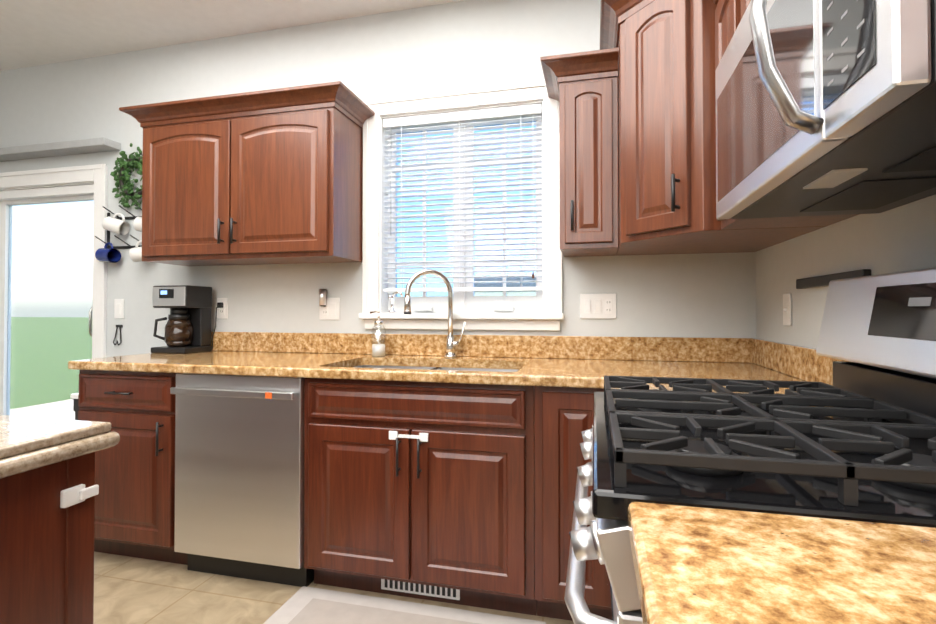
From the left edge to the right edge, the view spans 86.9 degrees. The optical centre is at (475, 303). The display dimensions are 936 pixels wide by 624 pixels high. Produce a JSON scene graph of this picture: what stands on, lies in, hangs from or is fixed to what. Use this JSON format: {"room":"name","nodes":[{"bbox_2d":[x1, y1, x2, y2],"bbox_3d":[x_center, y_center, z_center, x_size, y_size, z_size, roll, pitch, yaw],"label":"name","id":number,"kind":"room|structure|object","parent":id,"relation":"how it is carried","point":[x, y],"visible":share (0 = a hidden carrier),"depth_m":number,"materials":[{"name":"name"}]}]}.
{"room":"kitchen","nodes":[
{"label":"kitchen","id":0,"kind":"room"},
{"bbox_2d":[0,0,463,70],"bbox_3d":[-2.120,-1.563,-0.147,5.668,0.060,6.280,0,-1,14],"label":"ceiling","id":1,"kind":"structure","parent":0,"point":[36,32],"depth_m":2.61,"materials":[{"name":"paint"}]},
{"bbox_2d":[93,552,573,623],"bbox_3d":[-2.120,1.147,-0.184,5.668,0.060,6.280,0,-1,14],"label":"floor","id":2,"kind":"structure","parent":0,"point":[130,590],"depth_m":1.93,"materials":[{"name":"tile"}]},
{"bbox_2d":[0,452,98,623],"bbox_3d":[-1.825,0.703,0.337,1.820,0.843,1.740,0,-1,14],"label":"base cabinet","id":3,"kind":"object","parent":2,"relation":"on","point":[47,516],"visible":0.75,"depth_m":0.90,"materials":[{"name":"brown wood"}]},
{"bbox_2d":[0,415,119,478],"bbox_3d":[-1.875,0.254,0.320,1.934,0.050,1.872,0,-1,14],"label":"countertop","id":4,"kind":"structure","parent":3,"relation":"on","point":[28,443],"depth_m":0.91,"materials":[{"name":"stone"}]},
{"bbox_2d":[70,393,78,419],"bbox_3d":[-1.879,0.811,2.638,0.335,0.690,0.310,0,-1,14],"label":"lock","id":5,"kind":"object","parent":2,"relation":"on","point":[74,396],"visible":0.06,"depth_m":2.53,"materials":[{"name":"white plastic"}]},
{"bbox_2d":[78,370,187,564],"bbox_3d":[-1.458,0.726,2.435,0.541,0.856,0.606,0,-1,14],"label":"base cabinet","id":6,"kind":"object","parent":2,"relation":"on","point":[135,477],"depth_m":2.13,"materials":[{"name":"brown wood"}]},
{"bbox_2d":[170,373,313,586],"bbox_3d":[-0.911,0.725,2.271,0.594,0.853,0.628,0,-1,14],"label":"dishwasher","id":7,"kind":"object","parent":2,"relation":"on","point":[239,476],"visible":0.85,"depth_m":2.00,"materials":[{"name":"silver metal"}]},
{"bbox_2d":[263,586,545,623],"bbox_3d":[-0.310,1.134,1.500,0.975,0.012,0.765,0,-1,14],"label":"kitchen mat","id":8,"kind":"object","parent":2,"relation":"on","point":[305,605],"visible":1,"depth_m":1.81,"materials":[{"name":"beige fabric"}]},
{"bbox_2d":[304,365,537,615],"bbox_3d":[-0.169,0.722,2.123,0.912,0.856,0.606,0,-1,14],"label":"base cabinet","id":9,"kind":"object","parent":2,"relation":"on","point":[459,493],"depth_m":1.82,"materials":[{"name":"brown wood"}]},
{"bbox_2d":[68,332,785,388],"bbox_3d":[-0.339,0.317,1.994,2.939,0.340,0.948,0,-1,14],"label":"countertop","id":10,"kind":"structure","parent":9,"relation":"on","point":[546,361],"depth_m":2.26,"materials":[{"name":"brown stone"}]},
{"bbox_2d":[151,285,211,353],"bbox_3d":[-1.569,0.084,2.640,0.220,0.352,0.190,0,-1,14],"label":"coffee maker","id":11,"kind":"object","parent":10,"relation":"on","point":[187,327],"visible":1,"depth_m":2.58,"materials":[{"name":"silver metal"}]},
{"bbox_2d":[370,310,385,356],"bbox_3d":[-0.476,0.144,2.400,0.080,0.226,0.068,0,-1,14],"label":"soap dispenser","id":12,"kind":"object","parent":10,"relation":"on","point":[378,349],"visible":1,"depth_m":2.38,"materials":[{"name":"clear plastic"}]},
{"bbox_2d":[404,269,465,357],"bbox_3d":[-0.182,0.047,2.303,0.265,0.416,0.174,0,-1,14],"label":"faucet","id":13,"kind":"object","parent":10,"relation":"on","point":[451,344],"visible":1,"depth_m":2.32,"materials":[{"name":"silver metal"}]},
{"bbox_2d":[356,365,517,371],"bbox_3d":[-0.198,0.390,2.073,0.814,0.196,0.408,0,-1,14],"label":"sink","id":14,"kind":"object","parent":10,"relation":"in","point":[493,368],"depth_m":2.25,"materials":[{"name":"silver metal"}]},
{"bbox_2d":[596,340,848,393],"bbox_3d":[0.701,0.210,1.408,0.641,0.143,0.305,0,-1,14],"label":"countertop","id":15,"kind":"structure","parent":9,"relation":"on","point":[709,359],"depth_m":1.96,"materials":[{"name":"brown stone"}]},
{"bbox_2d":[538,386,604,620],"bbox_3d":[0.399,0.720,1.986,0.257,0.856,0.606,0,-1,14],"label":"base cabinet","id":16,"kind":"object","parent":2,"relation":"on","point":[563,412],"depth_m":1.70,"materials":[{"name":"brown wood"}]},
{"bbox_2d":[564,267,935,623],"bbox_3d":[0.539,0.536,0.891,0.712,1.192,0.758,0,-1,14],"label":"range","id":17,"kind":"object","parent":2,"relation":"on","point":[856,441],"visible":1,"depth_m":0.74,"materials":[{"name":"black metal"}]},
{"bbox_2d":[0,0,755,356],"bbox_3d":[-1.331,-0.167,2.802,5.528,2.650,0.140,0,-1,14],"label":"wall","id":18,"kind":"structure","parent":0,"point":[466,44],"depth_m":2.60,"materials":[{"name":"paint"}]},
{"bbox_2d":[0,137,120,418],"bbox_3d":[-2.745,0.108,3.083,1.345,2.108,0.250,0,-1,14],"label":"sliding glass door","id":19,"kind":"structure","parent":18,"relation":"attached to","point":[88,183],"depth_m":3.08,"materials":[{"name":"white paint"}]},
{"bbox_2d":[113,325,122,345],"bbox_3d":[-2.100,0.187,2.900,0.061,0.122,0.018,0,-1,14],"label":"hook","id":20,"kind":"object","parent":18,"relation":"attached to","point":[119,326],"visible":0.98,"depth_m":2.90,"materials":[{"name":"black metal"}]},
{"bbox_2d":[95,204,141,262],"bbox_3d":[-1.953,-0.399,2.822,0.528,0.331,0.115,0,-1,14],"label":"mug rack","id":21,"kind":"object","parent":18,"relation":"attached to","point":[109,252],"visible":0.73,"depth_m":2.83,"materials":[{"name":"white ceramic"}]},
{"bbox_2d":[114,299,123,318],"bbox_3d":[-2.097,0.032,2.904,0.070,0.115,0.011,0,-1,14],"label":"light switch","id":22,"kind":"object","parent":18,"relation":"attached to","point":[118,308],"visible":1,"depth_m":2.90,"materials":[{"name":"white plastic"}]},
{"bbox_2d":[110,143,142,208],"bbox_3d":[-1.962,-0.737,2.860,0.369,0.385,0.103,0,-1,14],"label":"wreath","id":23,"kind":"object","parent":18,"relation":"attached to","point":[123,170],"visible":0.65,"depth_m":2.85,"materials":[{"name":"green plant"}]},
{"bbox_2d":[212,298,227,348],"bbox_3d":[-1.414,0.110,2.718,0.081,0.281,0.050,0,-1,14],"label":"outlet","id":24,"kind":"object","parent":18,"relation":"attached to","point":[222,309],"visible":1,"depth_m":2.73,"materials":[{"name":"white plastic"}]},
{"bbox_2d":[119,81,374,265],"bbox_3d":[-1.146,-0.596,2.498,1.218,0.764,0.370,0,-1,14],"label":"upper cabinet","id":25,"kind":"object","parent":18,"relation":"attached to","point":[272,176],"visible":1,"depth_m":2.36,"materials":[{"name":"brown wood"}]},
{"bbox_2d":[319,289,339,319],"bbox_3d":[-0.768,0.006,2.567,0.116,0.160,0.042,0,-1,14],"label":"electrical outlet","id":26,"kind":"object","parent":18,"relation":"attached to","point":[329,308],"visible":1,"depth_m":2.57,"materials":[{"name":"white plastic"}]},
{"bbox_2d":[359,80,564,330],"bbox_3d":[-0.071,-0.458,2.476,1.026,1.175,0.190,0,-1,14],"label":"window","id":27,"kind":"structure","parent":18,"relation":"attached to","point":[541,310],"depth_m":2.48,"materials":[{"name":"white paint"}]},
{"bbox_2d":[388,291,402,312],"bbox_3d":[-0.400,-0.006,2.482,0.083,0.111,0.044,0,-1,14],"label":"ornament","id":28,"kind":"object","parent":27,"relation":"on","point":[391,297],"visible":0.98,"depth_m":2.48,"materials":[{"name":"white ceramic"}]},
{"bbox_2d":[383,103,542,291],"bbox_3d":[-0.077,-0.505,2.452,0.814,0.891,0.060,0,-1,14],"label":"window blinds","id":29,"kind":"object","parent":27,"relation":"attached to","point":[510,114],"visible":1,"depth_m":2.45,"materials":[{"name":"white plastic"}]},
{"bbox_2d":[540,48,618,256],"bbox_3d":[0.450,-0.601,2.113,0.301,0.764,0.370,0,-1,14],"label":"upper cabinet","id":30,"kind":"object","parent":18,"relation":"attached to","point":[582,88],"visible":0.98,"depth_m":1.97,"materials":[{"name":"brown wood"}]},
{"bbox_2d":[580,293,615,318],"bbox_3d":[0.562,0.013,2.262,0.162,0.115,0.011,0,-1,14],"label":"electrical outlet","id":31,"kind":"object","parent":18,"relation":"attached to","point":[597,306],"visible":1,"depth_m":2.26,"materials":[{"name":"white plastic"}]},
{"bbox_2d":[611,388,935,623],"bbox_3d":[0.298,0.187,-0.277,0.633,0.143,1.629,0,-1,14],"label":"countertop","id":32,"kind":"structure","parent":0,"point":[692,564],"depth_m":0.43,"materials":[{"name":"beige stone"}]},
{"bbox_2d":[756,194,935,348],"bbox_3d":[0.550,-0.218,-0.883,0.140,2.650,6.140,0,-1,14],"label":"wall","id":33,"kind":"structure","parent":0,"point":[900,239],"depth_m":1.43,"materials":[{"name":"paint"}]},
{"bbox_2d":[600,0,825,255],"bbox_3d":[0.800,-0.681,1.838,0.645,0.917,0.743,0,-1,14],"label":"upper cabinet","id":34,"kind":"object","parent":33,"relation":"attached to","point":[666,139],"visible":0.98,"depth_m":1.66,"materials":[{"name":"brown wood"}]},
{"bbox_2d":[733,0,750,34],"bbox_3d":[0.733,-0.791,0.851,0.311,0.355,0.785,0,-1,14],"label":"upper cabinet","id":35,"kind":"object","parent":33,"relation":"attached to","point":[739,6],"depth_m":1.30,"materials":[{"name":"brown wood"}]},
{"bbox_2d":[715,0,935,219],"bbox_3d":[0.664,-0.414,0.863,0.448,0.394,0.781,0,-1,14],"label":"microwave","id":36,"kind":"object","parent":35,"relation":"attached to","point":[825,107],"visible":1,"depth_m":0.73,"materials":[{"name":"metal"}]},
{"bbox_2d":[713,0,858,229],"bbox_3d":[0.858,-0.596,1.367,0.311,0.732,0.277,0,-1,14],"label":"upper cabinet","id":37,"kind":"object","parent":33,"relation":"attached to","point":[729,14],"depth_m":1.41,"materials":[{"name":"brown wood"}]},
{"bbox_2d":[783,293,791,325],"bbox_3d":[1.107,0.022,1.761,0.016,0.115,0.070,0,-1,14],"label":"light switch","id":38,"kind":"object","parent":33,"relation":"attached to","point":[787,309],"visible":1,"depth_m":1.75,"materials":[{"name":"white plastic"}]},
{"bbox_2d":[796,269,870,288],"bbox_3d":[1.026,-0.067,1.435,0.020,0.032,0.421,0,-1,14],"label":"bar","id":39,"kind":"object","parent":33,"relation":"attached to","point":[815,281],"visible":0.73,"depth_m":1.43,"materials":[{"name":"black metal"}]},
{"label":"outside","id":40,"kind":"structure","parent":0,"visible":0},
{"bbox_2d":[10,399,74,419],"bbox_3d":[-3.050,0.877,4.854,4.816,1.060,3.050,0,-1,14],"label":"deck","id":41,"kind":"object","parent":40,"point":[57,405],"depth_m":5.61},
{"bbox_2d":[10,317,91,408],"bbox_3d":[-18.527,2.468,53.229,220.000,0.020,89.840,0,-1,14],"label":"lawn","id":42,"kind":"structure","parent":40,"point":[71,387],"depth_m":18.32,"materials":[{"name":"green plant"}]},
{"bbox_2d":[474,274,535,295],"bbox_3d":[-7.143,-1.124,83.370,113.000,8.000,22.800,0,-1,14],"label":"house","id":43,"kind":"structure","parent":42,"relation":"on","point":[521,293],"depth_m":79.79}
]}

